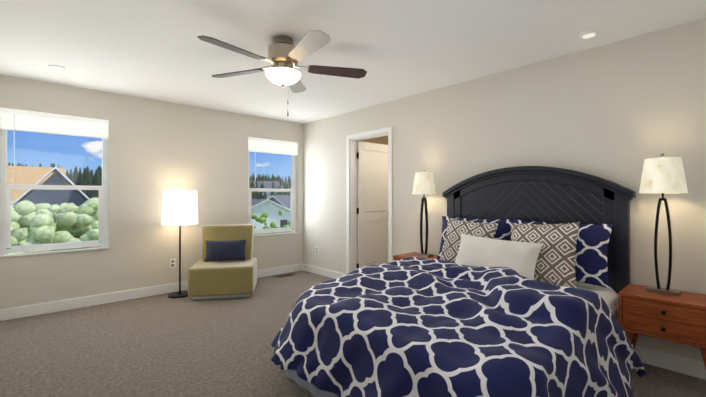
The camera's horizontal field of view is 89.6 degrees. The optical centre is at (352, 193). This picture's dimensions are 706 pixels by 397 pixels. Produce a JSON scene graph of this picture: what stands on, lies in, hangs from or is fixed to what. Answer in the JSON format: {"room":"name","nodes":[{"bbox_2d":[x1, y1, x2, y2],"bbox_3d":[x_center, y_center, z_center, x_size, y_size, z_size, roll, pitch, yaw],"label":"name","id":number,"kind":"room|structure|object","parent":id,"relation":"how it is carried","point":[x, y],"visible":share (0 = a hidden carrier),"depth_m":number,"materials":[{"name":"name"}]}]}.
{"room":"bedroom","nodes":[
{"label":"bedroom","id":0,"kind":"room"},
{"bbox_2d":[0,75,302,308],"bbox_3d":[-2.268,0.053,4.739,4.060,2.440,0.160,0,-1,-42],"label":"wall","id":1,"kind":"structure","parent":0,"point":[157,148],"depth_m":4.40,"materials":[{"name":"beige paint"}]},
{"bbox_2d":[0,125,108,257],"bbox_3d":[-3.205,-0.108,3.864,0.915,1.490,0.165,0,-1,-42],"label":"window","id":2,"kind":"structure","parent":1,"relation":"in","point":[5,214],"depth_m":3.83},
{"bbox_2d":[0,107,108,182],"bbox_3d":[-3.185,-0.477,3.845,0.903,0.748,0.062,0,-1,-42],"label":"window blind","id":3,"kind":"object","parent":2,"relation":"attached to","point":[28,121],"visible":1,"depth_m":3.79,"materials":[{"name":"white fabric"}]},
{"bbox_2d":[0,263,302,320],"bbox_3d":[-2.198,1.216,4.675,3.710,0.115,0.014,0,-1,-42],"label":"baseboard","id":4,"kind":"structure","parent":1,"relation":"attached to","point":[68,304],"depth_m":4.06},
{"bbox_2d":[170,259,175,267],"bbox_3d":[-2.319,0.902,4.572,0.070,0.115,0.008,0,-1,-42],"label":"electrical outlet","id":5,"kind":"object","parent":1,"relation":"attached to","point":[172,263],"visible":1,"depth_m":4.57,"materials":[{"name":"white plastic"}]},
{"bbox_2d":[248,137,297,155],"bbox_3d":[-1.248,-0.463,5.605,0.878,0.748,0.062,0,-1,-42],"label":"window blind","id":6,"kind":"object","parent":1,"relation":"attached to","point":[260,145],"visible":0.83,"depth_m":5.57,"materials":[{"name":"white fabric"}]},
{"bbox_2d":[248,151,298,236],"bbox_3d":[-1.268,-0.094,5.625,0.890,1.490,0.165,0,-1,-42],"label":"window","id":7,"kind":"structure","parent":1,"relation":"in","point":[292,207],"depth_m":5.73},
{"bbox_2d":[0,270,705,396],"bbox_3d":[-0.015,1.304,2.249,4.060,0.100,6.860,0,-1,-42],"label":"floor","id":8,"kind":"structure","parent":0,"point":[162,345],"depth_m":2.83,"materials":[{"name":"carpet"}]},
{"bbox_2d":[161,190,197,297],"bbox_3d":[-2.155,0.619,4.431,0.410,1.305,0.410,0,-1,-42],"label":"floor lamp","id":9,"kind":"object","parent":8,"relation":"on","point":[179,208],"visible":0.92,"depth_m":4.28,"materials":[{"name":"white fabric"}]},
{"bbox_2d":[188,224,256,299],"bbox_3d":[-1.621,0.846,4.522,0.740,0.849,0.651,0,0,-10],"label":"chair","id":10,"kind":"object","parent":8,"relation":"on","point":[225,267],"visible":1,"depth_m":4.35,"materials":[{"name":"yellow fabric"}]},
{"bbox_2d":[274,273,295,277],"bbox_3d":[-1.049,1.274,5.499,0.320,0.010,0.110,0,-1,-42],"label":"air vent register","id":11,"kind":"object","parent":8,"relation":"on","point":[286,275],"visible":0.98,"depth_m":5.49,"materials":[{"name":"metal"}]},
{"bbox_2d":[393,252,437,260],"bbox_3d":[0.725,0.978,3.864,0.397,0.582,0.507,0,-1,-42],"label":"nightstand","id":12,"kind":"object","parent":8,"relation":"on","point":[401,256],"visible":0.19,"depth_m":3.88,"materials":[{"name":"brown wood"}]},
{"bbox_2d":[412,170,435,256],"bbox_3d":[0.778,0.214,3.898,0.252,0.945,0.252,0,-1,-42],"label":"table lamp","id":13,"kind":"object","parent":12,"relation":"on","point":[423,182],"visible":1,"depth_m":3.84,"materials":[{"name":"white fabric"}]},
{"bbox_2d":[271,166,646,396],"bbox_3d":[0.736,0.503,2.500,2.276,1.505,1.912,0,-1,-42],"label":"bed","id":14,"kind":"object","parent":8,"relation":"on","point":[518,284],"visible":1,"depth_m":2.05,"materials":[{"name":"blue fabric"}]},
{"bbox_2d":[618,283,705,368],"bbox_3d":[2.090,0.965,2.361,0.397,0.582,0.507,0,-1,-42],"label":"nightstand","id":15,"kind":"object","parent":8,"relation":"on","point":[681,319],"visible":0.88,"depth_m":2.27,"materials":[{"name":"brown wood"}]},
{"bbox_2d":[639,153,687,296],"bbox_3d":[2.102,0.202,2.412,0.252,0.945,0.252,0,-1,-42],"label":"table lamp","id":16,"kind":"object","parent":15,"relation":"on","point":[663,175],"visible":1,"depth_m":2.37,"materials":[{"name":"white fabric"}]},
{"bbox_2d":[0,0,705,123],"bbox_3d":[-0.015,-1.236,2.270,4.060,0.100,6.860,0,-1,-42],"label":"ceiling","id":17,"kind":"structure","parent":0,"point":[159,50],"depth_m":2.77,"materials":[{"name":"white paint"}]},
{"bbox_2d":[47,64,64,69],"bbox_3d":[-2.768,-1.172,3.321,0.130,0.012,0.130,0,-1,-42],"label":"recessed light","id":18,"kind":"object","parent":17,"relation":"in","point":[56,67],"visible":1,"depth_m":3.30,"materials":[{"name":"white"}]},
{"bbox_2d":[197,30,366,115],"bbox_3d":[-0.540,-0.887,2.700,1.270,0.589,1.271,0,-1,-42],"label":"ceiling fan","id":19,"kind":"object","parent":17,"relation":"hanging from","point":[285,55],"visible":1,"depth_m":2.65,"materials":[{"name":"brown wood"}]},
{"bbox_2d":[579,30,598,38],"bbox_3d":[1.759,-1.178,2.652,0.130,0.012,0.130,0,-1,-42],"label":"recessed light","id":20,"kind":"object","parent":17,"relation":"in","point":[589,34],"visible":0.94,"depth_m":2.64,"materials":[{"name":"white"}]},
{"bbox_2d":[357,136,387,263],"bbox_3d":[0.153,0.067,6.439,1.890,2.440,0.100,0,-1,-42],"label":"wall","id":21,"kind":"structure","parent":0,"point":[381,140],"depth_m":6.50,"materials":[{"name":"beige paint"}]},
{"bbox_2d":[303,18,705,361],"bbox_3d":[1.467,0.043,3.498,0.120,2.440,6.700,0,-1,-42],"label":"wall","id":22,"kind":"structure","parent":0,"point":[618,112],"depth_m":3.04,"materials":[{"name":"beige paint"}]},
{"bbox_2d":[303,263,345,278],"bbox_3d":[-0.451,1.222,5.501,0.014,0.115,1.082,0,-1,-42],"label":"baseboard","id":23,"kind":"structure","parent":22,"relation":"attached to","point":[309,268],"depth_m":5.51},
{"bbox_2d":[346,127,392,273],"bbox_3d":[0.253,0.219,4.833,0.156,2.110,0.866,0,-1,-42],"label":"door frame","id":24,"kind":"structure","parent":22,"relation":"attached to","point":[351,201],"depth_m":5.06,"materials":[{"name":"white wood"}]},
{"bbox_2d":[357,141,387,268],"bbox_3d":[0.361,0.258,5.346,0.750,2.020,0.096,0,-1,-42],"label":"door","id":25,"kind":"structure","parent":22,"relation":"in","point":[372,158],"depth_m":5.31,"materials":[{"name":"white wood"}]},
{"bbox_2d":[634,345,705,379],"bbox_3d":[2.029,1.200,2.771,0.014,0.115,4.562,0,-1,-42],"label":"baseboard","id":26,"kind":"structure","parent":22,"relation":"attached to","point":[683,365],"depth_m":2.51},
{"label":"outside","id":27,"kind":"structure","parent":0,"visible":0},
{"bbox_3d":[-58.332,5.713,108.710,700.000,1.000,500.000,0,-1,-42],"label":"ground","id":28,"kind":"structure","parent":27,"visible":0},
{"bbox_2d":[7,166,89,205],"bbox_3d":[-23.067,1.376,19.242,14.100,6.230,11.800,0,-1,-42],"label":"house","id":29,"kind":"structure","parent":28,"relation":"on","point":[40,178],"depth_m":19.13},
{"bbox_2d":[6,197,100,254],"bbox_3d":[-6.074,2.252,7.300,4.104,4.285,2.884,0,-1,-42],"label":"bushes","id":30,"kind":"object","parent":28,"relation":"on","point":[45,214],"visible":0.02,"depth_m":6.84,"materials":[{"name":"green plant"}]},
{"bbox_2d":[249,179,290,198],"bbox_3d":[-26.955,0.347,91.050,40.662,10.242,50.353,0,-1,-42],"label":"forest trees","id":31,"kind":"object","parent":28,"relation":"on","point":[260,194],"depth_m":79.53,"materials":[{"name":"green plant"}]},
{"bbox_2d":[251,199,289,229],"bbox_3d":[-12.900,3.406,44.616,8.900,5.380,8.900,0,-1,-42],"label":"house","id":32,"kind":"structure","parent":28,"relation":"on","point":[273,213],"depth_m":42.02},
{"bbox_2d":[251,210,289,233],"bbox_3d":[-6.021,3.113,27.868,4.482,3.663,3.699,0,-1,-42],"label":"bushes","id":33,"kind":"object","parent":28,"relation":"on","point":[263,217],"visible":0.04,"depth_m":27.68,"materials":[{"name":"green plant"}]},
{"bbox_2d":[268,195,289,208],"bbox_3d":[-9.031,3.271,58.945,9.900,5.880,9.900,0,-1,-42],"label":"house","id":34,"kind":"structure","parent":28,"relation":"on","point":[285,202],"depth_m":55.28,"materials":[{"name":"grey"}]},
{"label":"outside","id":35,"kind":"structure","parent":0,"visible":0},
{"bbox_2d":[8,162,101,198],"bbox_3d":[-51.479,-1.217,65.066,38.844,10.929,36.720,0,-1,-42],"label":"forest trees","id":36,"kind":"object","parent":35,"point":[73,178],"depth_m":58.75,"materials":[{"name":"green plant"}]},
{"bbox_2d":[250,181,283,198],"bbox_3d":[-24.431,0.441,92.268,10.900,7.280,9.900,0,-1,-42],"label":"house","id":37,"kind":"structure","parent":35,"point":[276,184],"depth_m":91.59,"materials":[{"name":"grey"}]},
{"bbox_2d":[249,173,289,184],"bbox_3d":[-43.842,-4.670,182.489,123.260,14.755,73.512,0,-1,-42],"label":"forest trees","id":38,"kind":"object","parent":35,"point":[277,179],"depth_m":171.19,"materials":[{"name":"green plant"}]}
]}

